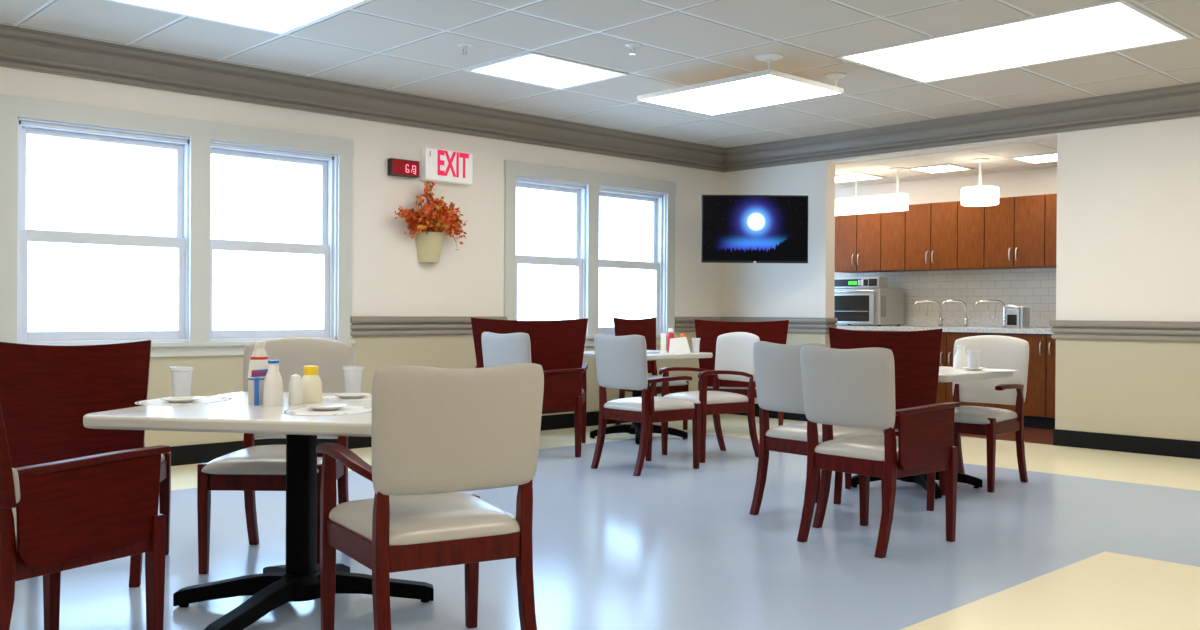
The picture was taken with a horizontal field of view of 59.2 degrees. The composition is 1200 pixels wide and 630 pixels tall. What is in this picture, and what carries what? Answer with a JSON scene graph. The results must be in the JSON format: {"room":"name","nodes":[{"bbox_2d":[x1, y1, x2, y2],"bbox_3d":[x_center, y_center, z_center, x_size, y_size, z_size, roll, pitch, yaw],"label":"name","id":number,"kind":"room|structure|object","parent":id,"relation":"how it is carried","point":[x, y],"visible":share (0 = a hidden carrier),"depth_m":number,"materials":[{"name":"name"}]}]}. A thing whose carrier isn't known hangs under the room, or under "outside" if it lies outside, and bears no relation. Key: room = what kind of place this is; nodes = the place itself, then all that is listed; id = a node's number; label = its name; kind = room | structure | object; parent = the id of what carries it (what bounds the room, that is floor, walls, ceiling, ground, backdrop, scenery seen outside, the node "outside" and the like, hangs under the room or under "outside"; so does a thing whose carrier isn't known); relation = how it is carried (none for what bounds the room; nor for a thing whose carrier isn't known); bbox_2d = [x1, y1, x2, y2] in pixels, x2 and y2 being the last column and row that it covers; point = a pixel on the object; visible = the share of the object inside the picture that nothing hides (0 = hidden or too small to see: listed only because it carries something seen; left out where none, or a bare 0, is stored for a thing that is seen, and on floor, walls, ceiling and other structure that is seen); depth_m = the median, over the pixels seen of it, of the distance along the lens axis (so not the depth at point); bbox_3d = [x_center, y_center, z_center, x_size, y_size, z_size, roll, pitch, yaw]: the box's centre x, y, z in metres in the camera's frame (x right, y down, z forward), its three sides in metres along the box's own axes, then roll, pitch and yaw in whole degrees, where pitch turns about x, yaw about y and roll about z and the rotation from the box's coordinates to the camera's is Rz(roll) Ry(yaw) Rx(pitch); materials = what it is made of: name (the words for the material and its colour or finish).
{"room":"care facility","nodes":[
{"label":"care facility","id":0,"kind":"room"},
{"bbox_2d":[0,67,722,446],"bbox_3d":[-2.780,-0.418,7.645,11.455,2.935,0.170,0,0,-43],"label":"wall","id":1,"kind":"structure","parent":0,"point":[388,278],"depth_m":8.67,"materials":[{"name":"beige paint"}]},
{"bbox_2d":[0,94,354,356],"bbox_3d":[-2.905,-0.543,7.490,2.530,1.665,0.220,0,0,-43],"label":"window","id":2,"kind":"structure","parent":1,"relation":"in","point":[195,141],"depth_m":7.44,"materials":[{"name":"paint"}]},
{"bbox_2d":[170,411,628,465],"bbox_3d":[-2.782,0.983,7.530,11.300,0.135,0.012,0,0,-43],"label":"baseboard","id":3,"kind":"structure","parent":1,"relation":"attached to","point":[198,453],"depth_m":7.80,"materials":[{"name":"black"}]},
{"bbox_2d":[388,158,418,177],"bbox_3d":[-1.595,-1.194,8.596,0.270,0.135,0.068,0,0,-43],"label":"digital clock","id":4,"kind":"object","parent":1,"relation":"attached to","point":[396,167],"visible":1,"depth_m":8.56,"materials":[{"name":"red plastic"}]},
{"bbox_2d":[350,316,507,335],"bbox_3d":[-1.394,0.091,8.816,1.550,0.157,0.042,0,0,-43],"label":"trim","id":5,"kind":"structure","parent":1,"relation":"attached to","point":[361,325],"depth_m":8.67,"materials":[{"name":"grey wood"}]},
{"bbox_2d":[394,181,466,262],"bbox_3d":[-1.378,-0.770,8.677,0.723,0.670,0.252,0,0,-43],"label":"wall planter","id":6,"kind":"object","parent":1,"relation":"attached to","point":[435,222],"visible":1,"depth_m":8.68,"materials":[{"name":"orange plant"}]},
{"bbox_2d":[421,147,472,184],"bbox_3d":[-1.283,-1.248,8.885,0.480,0.270,0.077,0,0,-43],"label":"exit sign","id":7,"kind":"object","parent":1,"relation":"attached to","point":[437,165],"visible":1,"depth_m":8.84,"materials":[{"name":"white plastic"}]},
{"bbox_2d":[504,160,677,345],"bbox_3d":[-0.088,-0.535,10.159,2.250,1.665,0.220,0,0,-43],"label":"window","id":8,"kind":"structure","parent":1,"relation":"in","point":[586,186],"depth_m":10.07,"materials":[{"name":"paint"}]},
{"bbox_2d":[0,0,1199,147],"bbox_3d":[0.561,-1.802,4.013,11.605,0.102,10.020,0,0,-43],"label":"ceiling","id":9,"kind":"structure","parent":0,"point":[676,31],"depth_m":7.04,"materials":[{"name":"tile"}]},
{"bbox_2d":[106,0,371,34],"bbox_3d":[-1.973,-1.780,5.732,1.260,0.037,1.410,0,0,-43],"label":"recessed light","id":10,"kind":"object","parent":9,"relation":"in","point":[281,17],"visible":1,"depth_m":6.14,"materials":[{"name":"white plastic"}]},
{"bbox_2d":[457,43,472,54],"bbox_3d":[-0.883,-1.738,6.915,0.100,0.066,0.100,0,0,-43],"label":"sprinkler","id":11,"kind":"object","parent":9,"relation":"attached to","point":[464,45],"visible":1,"depth_m":6.90,"materials":[{"name":"white metal"}]},
{"bbox_2d":[464,51,628,89],"bbox_3d":[-0.385,-1.778,7.683,0.930,0.037,0.760,0,0,-43],"label":"recessed light","id":12,"kind":"object","parent":9,"relation":"in","point":[534,68],"visible":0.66,"depth_m":7.65,"materials":[{"name":"white plastic"}]},
{"bbox_2d":[0,0,1199,147],"bbox_3d":[0.566,-1.767,4.004,11.300,0.028,9.700,0,0,-43],"label":"grid","id":13,"kind":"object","parent":9,"relation":"attached to","point":[47,3],"depth_m":6.97,"materials":[{"name":"white metal"}]},
{"bbox_2d":[625,43,639,54],"bbox_3d":[0.212,-1.732,6.893,0.100,0.066,0.100,0,0,-43],"label":"sprinkler","id":14,"kind":"object","parent":9,"relation":"attached to","point":[631,45],"visible":1,"depth_m":6.88,"materials":[{"name":"white metal"}]},
{"bbox_2d":[637,52,845,115],"bbox_3d":[1.036,-1.696,7.848,0.960,0.135,1.325,0,0,-43],"label":"panel light","id":15,"kind":"object","parent":9,"relation":"hanging from","point":[768,87],"visible":1,"depth_m":7.74,"materials":[{"name":"white plastic"}]},
{"bbox_2d":[641,75,838,114],"bbox_3d":[1.031,-1.639,7.889,0.852,0.017,1.232,0,0,-43],"label":"diffuser","id":16,"kind":"object","parent":15,"relation":"attached to","point":[740,92],"depth_m":7.79,"materials":[{"name":"white plastic"}]},
{"bbox_2d":[835,0,1193,83],"bbox_3d":[2.657,-1.757,6.893,1.160,0.037,1.870,0,0,-43],"label":"recessed light","id":17,"kind":"object","parent":9,"relation":"in","point":[1114,25],"visible":0.85,"depth_m":6.77,"materials":[{"name":"white plastic"}]},
{"bbox_2d":[9,414,1199,629],"bbox_3d":[1.104,1.142,4.954,13.800,0.120,10.700,0,0,-43],"label":"floor","id":18,"kind":"structure","parent":0,"point":[1093,539],"depth_m":4.81,"materials":[{"name":"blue tile"}]},
{"bbox_2d":[0,405,169,629],"bbox_3d":[-1.719,0.572,3.143,0.582,0.999,0.623,0,0,27],"label":"wooden armchair","id":19,"kind":"object","parent":18,"relation":"on","point":[56,517],"visible":1,"depth_m":3.04,"materials":[{"name":"brown wood"}]},
{"bbox_2d":[12,468,19,503],"bbox_3d":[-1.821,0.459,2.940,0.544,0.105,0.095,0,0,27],"label":"cushion","id":20,"kind":"object","parent":19,"relation":"on","point":[15,471],"depth_m":2.84,"materials":[{"name":"beige leather"}]},
{"bbox_2d":[0,340,170,587],"bbox_3d":[-2.125,0.580,4.371,0.587,0.969,0.620,0,0,-13],"label":"wooden chair","id":21,"kind":"object","parent":18,"relation":"on","point":[47,391],"visible":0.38,"depth_m":4.09,"materials":[{"name":"brown wood"}]},
{"bbox_2d":[83,392,433,629],"bbox_3d":[-1.094,0.700,3.873,1.070,0.745,1.070,0,0,11],"label":"dining table","id":22,"kind":"object","parent":18,"relation":"on","point":[298,580],"visible":0.8,"depth_m":3.81,"materials":[{"name":"laminate"}]},
{"bbox_2d":[135,396,232,405],"bbox_3d":[-1.569,0.324,3.998,0.310,0.001,0.420,0,0,11],"label":"placemat","id":23,"kind":"object","parent":22,"relation":"on","point":[205,399],"visible":0.85,"depth_m":3.95,"materials":[{"name":"white paper"}]},
{"bbox_2d":[160,396,201,402],"bbox_3d":[-1.557,0.316,3.927,0.144,0.015,0.144,0,0,-43],"label":"saucer","id":24,"kind":"object","parent":23,"relation":"on","point":[180,399],"visible":1,"depth_m":3.91,"materials":[{"name":"white ceramic"}]},
{"bbox_2d":[170,366,193,396],"bbox_3d":[-1.629,0.262,4.120,0.089,0.120,0.089,0,0,-43],"label":"water tumbler","id":25,"kind":"object","parent":23,"relation":"on","point":[181,376],"visible":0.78,"depth_m":4.09,"materials":[{"name":"white plastic"}]},
{"bbox_2d":[254,378,258,405],"bbox_3d":[-1.248,0.278,3.841,0.016,0.098,0.060,0,0,-18],"label":"box","id":26,"kind":"object","parent":22,"relation":"on","point":[256,380],"visible":1,"depth_m":3.81,"materials":[{"name":"blue"}]},
{"bbox_2d":[248,341,268,403],"bbox_3d":[-1.263,0.212,3.921,0.085,0.230,0.088,0,0,-19],"label":"bottle","id":27,"kind":"object","parent":22,"relation":"on","point":[258,365],"visible":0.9,"depth_m":3.89,"materials":[{"name":"white plastic"}]},
{"bbox_2d":[263,360,283,405],"bbox_3d":[-1.181,0.245,3.821,0.072,0.164,0.072,0,0,-43],"label":"bottle","id":28,"kind":"object","parent":22,"relation":"on","point":[273,384],"visible":1,"depth_m":3.80,"materials":[{"name":"white plastic"}]},
{"bbox_2d":[288,374,302,404],"bbox_3d":[-1.116,0.272,3.876,0.052,0.112,0.052,0,0,-43],"label":"shaker","id":29,"kind":"object","parent":22,"relation":"on","point":[295,397],"visible":1,"depth_m":3.86,"materials":[{"name":"white ceramic"}]},
{"bbox_2d":[301,366,321,402],"bbox_3d":[-1.082,0.259,3.956,0.084,0.137,0.084,0,0,-43],"label":"bottle","id":30,"kind":"object","parent":22,"relation":"on","point":[311,382],"visible":0.94,"depth_m":3.93,"materials":[{"name":"beige plastic"}]},
{"bbox_2d":[282,405,371,415],"bbox_3d":[-0.928,0.329,3.641,0.300,0.001,0.380,0,0,11],"label":"placemat","id":31,"kind":"object","parent":22,"relation":"on","point":[305,411],"visible":0.79,"depth_m":3.60,"materials":[{"name":"white paper"}]},
{"bbox_2d":[305,403,347,410],"bbox_3d":[-0.949,0.320,3.663,0.144,0.015,0.144,0,0,-43],"label":"saucer","id":32,"kind":"object","parent":31,"relation":"on","point":[325,406],"visible":1,"depth_m":3.67,"materials":[{"name":"white ceramic"}]},
{"bbox_2d":[322,395,371,400],"bbox_3d":[-0.942,0.327,4.179,0.380,0.001,0.280,0,0,11],"label":"placemat","id":33,"kind":"object","parent":22,"relation":"on","point":[329,397],"visible":0.3,"depth_m":4.13,"materials":[{"name":"white paper"}]},
{"bbox_2d":[333,393,369,398],"bbox_3d":[-0.978,0.318,4.159,0.144,0.015,0.144,0,0,-43],"label":"saucer","id":34,"kind":"object","parent":33,"relation":"on","point":[342,395],"visible":1,"depth_m":4.13,"materials":[{"name":"white ceramic"}]},
{"bbox_2d":[343,366,363,392],"bbox_3d":[-1.008,0.268,4.322,0.085,0.115,0.085,0,0,-43],"label":"water tumbler","id":35,"kind":"object","parent":22,"relation":"on","point":[353,375],"visible":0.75,"depth_m":4.29,"materials":[{"name":"white plastic"}]},
{"bbox_2d":[197,337,354,573],"bbox_3d":[-1.392,0.586,4.623,0.522,0.965,0.610,0,0,1],"label":"upholstered chair","id":36,"kind":"object","parent":18,"relation":"on","point":[252,468],"visible":0.54,"depth_m":4.72,"materials":[{"name":"white leather"}]},
{"bbox_2d":[316,363,543,629],"bbox_3d":[-0.535,0.609,3.293,0.555,0.938,0.608,0,0,-29],"label":"upholstered armchair","id":37,"kind":"object","parent":18,"relation":"on","point":[438,434],"visible":1,"depth_m":3.08,"materials":[{"name":"beige leather"}]},
{"bbox_2d":[471,317,587,442],"bbox_3d":[-0.549,0.540,8.497,0.914,1.040,0.627,0,0,1],"label":"wooden armchair","id":38,"kind":"object","parent":18,"relation":"on","point":[555,344],"visible":0.31,"depth_m":8.21,"materials":[{"name":"brown wood"}]},
{"bbox_2d":[481,332,583,456],"bbox_3d":[-0.517,0.594,7.879,0.533,0.938,0.608,1,0,43],"label":"upholstered armchair","id":39,"kind":"object","parent":18,"relation":"on","point":[561,392],"visible":0.42,"depth_m":7.72,"materials":[{"name":"brown wood"}]},
{"bbox_2d":[591,334,700,475],"bbox_3d":[0.324,0.600,7.374,0.608,0.938,0.534,0,0,-41],"label":"upholstered chair","id":40,"kind":"object","parent":18,"relation":"on","point":[621,361],"visible":1,"depth_m":7.20,"materials":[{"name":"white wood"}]},
{"bbox_2d":[583,350,712,444],"bbox_3d":[0.335,0.691,9.083,0.930,0.745,0.930,0,0,-43],"label":"dining table","id":41,"kind":"object","parent":18,"relation":"on","point":[634,428],"visible":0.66,"depth_m":9.03,"materials":[{"name":"laminate"}]},
{"bbox_2d":[661,333,665,352],"bbox_3d":[0.538,0.238,8.981,0.042,0.165,0.042,0,0,2],"label":"carton","id":42,"kind":"object","parent":41,"relation":"on","point":[663,335],"visible":1,"depth_m":8.96,"materials":[{"name":"white plastic"}]},
{"bbox_2d":[667,328,673,351],"bbox_3d":[0.608,0.217,9.081,0.060,0.207,0.060,0,0,-43],"label":"sauce bottle","id":43,"kind":"object","parent":41,"relation":"on","point":[670,335],"visible":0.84,"depth_m":9.06,"materials":[{"name":"red plastic"}]},
{"bbox_2d":[669,337,690,352],"bbox_3d":[0.675,0.254,8.941,0.184,0.135,0.060,0,0,0],"label":"caddy","id":44,"kind":"object","parent":41,"relation":"on","point":[676,345],"visible":0.98,"depth_m":8.91,"materials":[{"name":"white plastic"}]},
{"bbox_2d":[692,338,700,352],"bbox_3d":[0.818,0.259,9.001,0.076,0.125,0.076,0,0,-43],"label":"water tumbler","id":45,"kind":"object","parent":41,"relation":"on","point":[695,341],"visible":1,"depth_m":8.97,"materials":[{"name":"white plastic"}]},
{"bbox_2d":[613,317,688,429],"bbox_3d":[0.473,0.542,9.909,0.483,1.039,0.627,0,0,-31],"label":"wooden chair","id":46,"kind":"object","parent":18,"relation":"on","point":[646,327],"visible":0.4,"depth_m":10.11,"materials":[{"name":"brown wood"}]},
{"bbox_2d":[659,332,759,462],"bbox_3d":[0.843,0.600,7.998,0.609,0.940,0.548,0,0,-31],"label":"upholstered armchair","id":47,"kind":"object","parent":18,"relation":"on","point":[734,360],"visible":0.86,"depth_m":7.96,"materials":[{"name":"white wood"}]},
{"bbox_2d":[694,319,788,425],"bbox_3d":[1.262,0.553,9.460,0.817,1.030,0.626,0,0,8],"label":"wooden chair","id":48,"kind":"object","parent":18,"relation":"on","point":[708,331],"visible":0.24,"depth_m":9.20,"materials":[{"name":"brown wood"}]},
{"bbox_2d":[749,341,884,527],"bbox_3d":[1.193,0.611,5.724,0.608,0.938,0.522,0,0,-39],"label":"upholstered chair","id":49,"kind":"object","parent":18,"relation":"on","point":[777,367],"visible":0.59,"depth_m":5.60,"materials":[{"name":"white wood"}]},
{"bbox_2d":[797,345,959,557],"bbox_3d":[1.328,0.614,5.072,0.608,0.938,0.533,0,0,-42],"label":"upholstered armchair","id":50,"kind":"object","parent":18,"relation":"on","point":[841,387],"visible":1,"depth_m":4.90,"materials":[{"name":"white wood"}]},
{"bbox_2d":[858,330,902,331],"bbox_3d":[3.169,0.619,11.621,0.768,0.905,0.850,0,0,-43],"label":"base cabinet","id":51,"kind":"object","parent":18,"relation":"on","point":[858,330],"visible":0.02,"depth_m":11.31,"materials":[{"name":"brown"}]},
{"bbox_2d":[829,327,944,510],"bbox_3d":[1.702,0.577,6.211,0.625,1.010,0.624,0,0,22],"label":"wooden chair","id":52,"kind":"object","parent":18,"relation":"on","point":[916,354],"visible":0.27,"depth_m":5.90,"materials":[{"name":"brown wood"}]},
{"bbox_2d":[851,366,1012,498],"bbox_3d":[1.969,0.709,6.623,0.900,0.745,0.900,0,0,-43],"label":"dining table","id":53,"kind":"object","parent":18,"relation":"on","point":[946,374],"visible":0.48,"depth_m":6.42,"materials":[{"name":"laminate"}]},
{"bbox_2d":[953,345,968,368],"bbox_3d":[2.281,0.265,6.680,0.094,0.147,0.094,0,0,-43],"label":"cruet bottle","id":54,"kind":"object","parent":53,"relation":"on","point":[960,358],"visible":0.86,"depth_m":6.65,"materials":[{"name":"white plastic"}]},
{"bbox_2d":[956,369,1017,371],"bbox_3d":[2.375,0.339,6.494,0.400,0.001,0.280,0,0,-13],"label":"placemat","id":55,"kind":"object","parent":53,"relation":"on","point":[985,370],"visible":0.89,"depth_m":6.45,"materials":[{"name":"white paper"}]},
{"bbox_2d":[962,367,986,369],"bbox_3d":[2.289,0.330,6.468,0.144,0.015,0.144,0,0,-43],"label":"saucer","id":56,"kind":"object","parent":55,"relation":"on","point":[967,368],"visible":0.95,"depth_m":6.42,"materials":[{"name":"white ceramic"}]},
{"bbox_2d":[967,350,981,367],"bbox_3d":[2.290,0.271,6.468,0.085,0.115,0.085,0,0,-43],"label":"water tumbler","id":57,"kind":"object","parent":56,"relation":"on","point":[973,355],"visible":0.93,"depth_m":6.44,"materials":[{"name":"white plastic"}]},
{"bbox_2d":[936,332,989,406],"bbox_3d":[3.771,0.625,10.986,0.768,0.905,0.900,0,0,-43],"label":"base cabinet","id":58,"kind":"object","parent":18,"relation":"on","point":[945,389],"visible":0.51,"depth_m":10.73,"materials":[{"name":"brown wood"}]},
{"bbox_2d":[953,335,1028,492],"bbox_3d":[2.412,0.609,6.814,0.534,0.950,0.609,1,0,45],"label":"upholstered chair","id":59,"kind":"object","parent":18,"relation":"on","point":[998,352],"visible":0.78,"depth_m":6.84,"materials":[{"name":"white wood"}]},
{"bbox_2d":[989,333,1047,428],"bbox_3d":[4.276,0.630,10.453,0.768,0.905,0.570,0,0,-43],"label":"base cabinet","id":60,"kind":"object","parent":18,"relation":"on","point":[1035,399],"visible":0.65,"depth_m":10.09,"materials":[{"name":"brown wood"}]},
{"bbox_2d":[1046,334,1055,428],"bbox_3d":[4.678,0.634,10.028,0.768,0.905,0.600,0,0,-43],"label":"base cabinet","id":61,"kind":"object","parent":18,"relation":"on","point":[1051,343],"visible":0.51,"depth_m":9.98,"materials":[{"name":"brown wood"}]},
{"bbox_2d":[835,138,1056,187],"bbox_3d":[3.480,-1.548,10.622,1.725,0.100,5.300,0,0,-43],"label":"ceiling","id":62,"kind":"structure","parent":0,"point":[1023,148],"depth_m":10.41,"materials":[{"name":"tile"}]},
{"bbox_2d":[835,173,886,182],"bbox_3d":[2.709,-1.512,11.600,0.510,0.037,0.690,0,0,-43],"label":"recessed light","id":63,"kind":"object","parent":62,"relation":"in","point":[842,178],"visible":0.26,"depth_m":11.53,"materials":[{"name":"white"}]},
{"bbox_2d":[835,175,877,181],"bbox_3d":[2.709,-1.510,11.600,0.440,0.021,0.620,0,0,-43],"label":"diffuser","id":64,"kind":"object","parent":63,"relation":"attached to","point":[838,178],"depth_m":11.58,"materials":[{"name":"white plastic"}]},
{"bbox_2d":[835,167,908,215],"bbox_3d":[2.764,-1.286,11.090,0.160,0.435,1.020,0,0,-43],"label":"pendant lamp","id":65,"kind":"object","parent":62,"relation":"hanging from","point":[896,202],"visible":0.74,"depth_m":10.92,"materials":[{"name":"beige"}]},
{"bbox_2d":[906,163,974,173],"bbox_3d":[3.472,-1.505,10.794,0.510,0.037,0.490,0,0,-43],"label":"recessed light","id":66,"kind":"object","parent":62,"relation":"in","point":[948,167],"visible":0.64,"depth_m":10.77,"materials":[{"name":"white"}]},
{"bbox_2d":[914,165,964,172],"bbox_3d":[3.472,-1.503,10.794,0.440,0.021,0.420,0,0,-43],"label":"diffuser","id":67,"kind":"object","parent":66,"relation":"attached to","point":[929,168],"depth_m":10.77,"materials":[{"name":"white"}]},
{"bbox_2d":[961,158,998,206],"bbox_3d":[3.644,-1.275,10.132,0.344,0.440,0.344,0,0,-43],"label":"pendant lamp","id":68,"kind":"object","parent":62,"relation":"hanging from","point":[973,196],"visible":1,"depth_m":10.01,"materials":[{"name":"beige"}]},
{"bbox_2d":[1008,152,1056,163],"bbox_3d":[4.236,-1.498,10.002,0.530,0.037,0.530,0,0,-43],"label":"recessed light","id":69,"kind":"object","parent":62,"relation":"in","point":[1052,156],"visible":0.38,"depth_m":10.03,"materials":[{"name":"white plastic"}]},
{"bbox_2d":[1015,154,1056,162],"bbox_3d":[4.236,-1.496,10.002,0.460,0.021,0.460,0,0,-43],"label":"diffuser","id":70,"kind":"object","parent":69,"relation":"attached to","point":[1033,158],"depth_m":10.03,"materials":[{"name":"white plastic"}]},
{"bbox_2d":[835,167,1056,273],"bbox_3d":[4.142,-0.259,11.261,0.120,2.675,5.300,0,0,-43],"label":"wall","id":71,"kind":"structure","parent":0,"point":[1043,181],"depth_m":11.45,"materials":[{"name":"beige paint"}]},
{"bbox_2d":[835,213,891,272],"bbox_3d":[3.024,-0.846,12.050,0.420,0.710,0.610,0,0,-43],"label":"upper cabinet","id":72,"kind":"object","parent":71,"relation":"attached to","point":[857,236],"visible":0.66,"depth_m":11.92,"materials":[{"name":"brown wood"}]},
{"bbox_2d":[881,211,912,271],"bbox_3d":[3.352,-0.843,11.733,0.380,0.710,0.300,0,0,-43],"label":"upper cabinet","id":73,"kind":"object","parent":71,"relation":"attached to","point":[893,224],"visible":0.51,"depth_m":11.60,"materials":[{"name":"brown wood"}]},
{"bbox_2d":[905,201,967,270],"bbox_3d":[3.650,-0.840,11.389,0.420,0.710,0.610,0,0,-43],"label":"upper cabinet","id":74,"kind":"object","parent":71,"relation":"attached to","point":[931,234],"visible":0.9,"depth_m":11.26,"materials":[{"name":"brown wood"}]},
{"bbox_2d":[835,268,1055,317],"bbox_3d":[4.300,-0.224,10.998,0.012,0.510,4.700,0,0,-43],"label":"backsplash","id":75,"kind":"structure","parent":71,"relation":"attached to","point":[1034,288],"depth_m":11.29,"materials":[{"name":"tile"}]},
{"bbox_2d":[836,317,1055,327],"bbox_3d":[3.851,0.076,11.464,0.022,0.100,3.910,0,0,-43],"label":"trim","id":76,"kind":"structure","parent":71,"relation":"attached to","point":[908,321],"depth_m":11.39,"materials":[{"name":"stone"}]},
{"bbox_2d":[958,201,990,269],"bbox_3d":[3.976,-0.837,11.074,0.380,0.710,0.295,0,0,-43],"label":"upper cabinet","id":77,"kind":"object","parent":71,"relation":"attached to","point":[971,220],"visible":0.66,"depth_m":10.94,"materials":[{"name":"brown wood"}]},
{"bbox_2d":[984,194,1055,268],"bbox_3d":[4.277,-0.834,10.726,0.420,0.710,0.625,0,0,-43],"label":"upper cabinet","id":78,"kind":"object","parent":71,"relation":"attached to","point":[1014,227],"visible":0.86,"depth_m":10.59,"materials":[{"name":"brown wood"}]},
{"bbox_2d":[1045,194,1056,266],"bbox_3d":[4.717,-0.829,10.292,0.380,0.710,0.610,0,0,-43],"label":"upper cabinet","id":79,"kind":"object","parent":71,"relation":"attached to","point":[1051,199],"visible":0.27,"depth_m":10.34,"materials":[{"name":"brown wood"}]},
{"bbox_2d":[722,116,1199,440],"bbox_3d":[4.657,-0.374,8.009,0.155,2.935,9.870,0,0,-43],"label":"wall","id":80,"kind":"structure","parent":0,"point":[1128,243],"depth_m":8.51,"materials":[{"name":"beige paint"}]},
{"bbox_2d":[0,24,1199,171],"bbox_3d":[0.565,-1.635,4.004,11.300,0.234,9.700,0,0,-43],"label":"trim","id":81,"kind":"structure","parent":80,"relation":"attached to","point":[20,48],"depth_m":8.57,"materials":[{"name":"grey wood"}]},
{"bbox_2d":[701,195,807,262],"bbox_3d":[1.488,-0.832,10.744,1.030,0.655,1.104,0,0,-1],"label":"television","id":82,"kind":"object","parent":80,"relation":"attached to","point":[734,228],"visible":1,"depth_m":10.19,"materials":[{"name":"black plastic"}]},
{"bbox_2d":[675,317,837,333],"bbox_3d":[1.561,0.102,10.706,1.462,0.157,0.784,1,0,40],"label":"trim","id":83,"kind":"structure","parent":80,"relation":"attached to","point":[682,324],"depth_m":10.75,"materials":[{"name":"wood"}]},
{"bbox_2d":[731,404,806,420],"bbox_3d":[1.774,0.998,10.928,0.012,0.135,1.320,0,0,-43],"label":"baseboard","id":84,"kind":"structure","parent":80,"relation":"attached to","point":[772,414],"depth_m":10.80,"materials":[{"name":"black"}]},
{"bbox_2d":[1049,320,1199,341],"bbox_3d":[5.921,0.142,6.643,0.197,0.157,6.142,0,0,-43],"label":"trim","id":85,"kind":"structure","parent":80,"relation":"attached to","point":[1162,331],"depth_m":8.36,"materials":[{"name":"grey wood"}]},
{"bbox_2d":[1053,429,1199,458],"bbox_3d":[5.880,1.038,6.592,0.012,0.135,6.112,0,0,-43],"label":"trim","id":86,"kind":"structure","parent":80,"relation":"attached to","point":[1069,438],"depth_m":8.37,"materials":[{"name":"black"}]},
{"bbox_3d":[2.567,0.614,12.257,0.768,0.905,0.900,0,0,-43],"label":"base cabinet","id":87,"kind":"object","parent":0,"visible":0},
{"bbox_2d":[837,325,1053,333],"bbox_3d":[3.579,0.148,11.207,0.770,0.045,3.910,0,0,-43],"label":"countertop","id":88,"kind":"structure","parent":87,"relation":"on","point":[848,327],"depth_m":10.66,"materials":[{"name":"stone"}]},
{"bbox_2d":[834,277,903,325],"bbox_3d":[2.941,-0.148,11.843,0.563,0.535,0.724,0,0,-43],"label":"countertop oven","id":89,"kind":"object","parent":88,"relation":"on","point":[857,300],"visible":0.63,"depth_m":11.60,"materials":[{"name":"metal"}]},
{"bbox_2d":[914,300,946,325],"bbox_3d":[3.565,-0.018,11.396,0.341,0.286,0.077,0,0,26],"label":"faucet","id":90,"kind":"object","parent":88,"relation":"on","point":[941,319],"visible":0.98,"depth_m":11.36,"materials":[{"name":"silver metal"}]},
{"bbox_2d":[900,326,1011,327],"bbox_3d":[3.711,0.139,10.966,0.374,0.037,1.124,0,0,-43],"label":"sink","id":91,"kind":"object","parent":88,"relation":"in","point":[900,326],"visible":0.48,"depth_m":10.96,"materials":[{"name":"metal"}]},
{"bbox_2d":[942,300,971,326],"bbox_3d":[3.778,-0.016,11.178,0.310,0.286,0.077,0,0,26],"label":"faucet","id":92,"kind":"object","parent":88,"relation":"on","point":[966,319],"visible":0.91,"depth_m":11.14,"materials":[{"name":"silver metal"}]},
{"bbox_2d":[975,300,1005,326],"bbox_3d":[4.049,-0.014,10.883,0.352,0.286,0.077,0,0,26],"label":"faucet","id":93,"kind":"object","parent":88,"relation":"on","point":[981,301],"visible":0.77,"depth_m":10.86,"materials":[{"name":"silver metal"}]},
{"bbox_2d":[1005,305,1029,327],"bbox_3d":[4.183,0.014,10.601,0.124,0.235,0.210,0,0,-31],"label":"napkin dispenser","id":94,"kind":"object","parent":88,"relation":"on","point":[1019,317],"visible":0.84,"depth_m":10.54,"materials":[{"name":"metal"}]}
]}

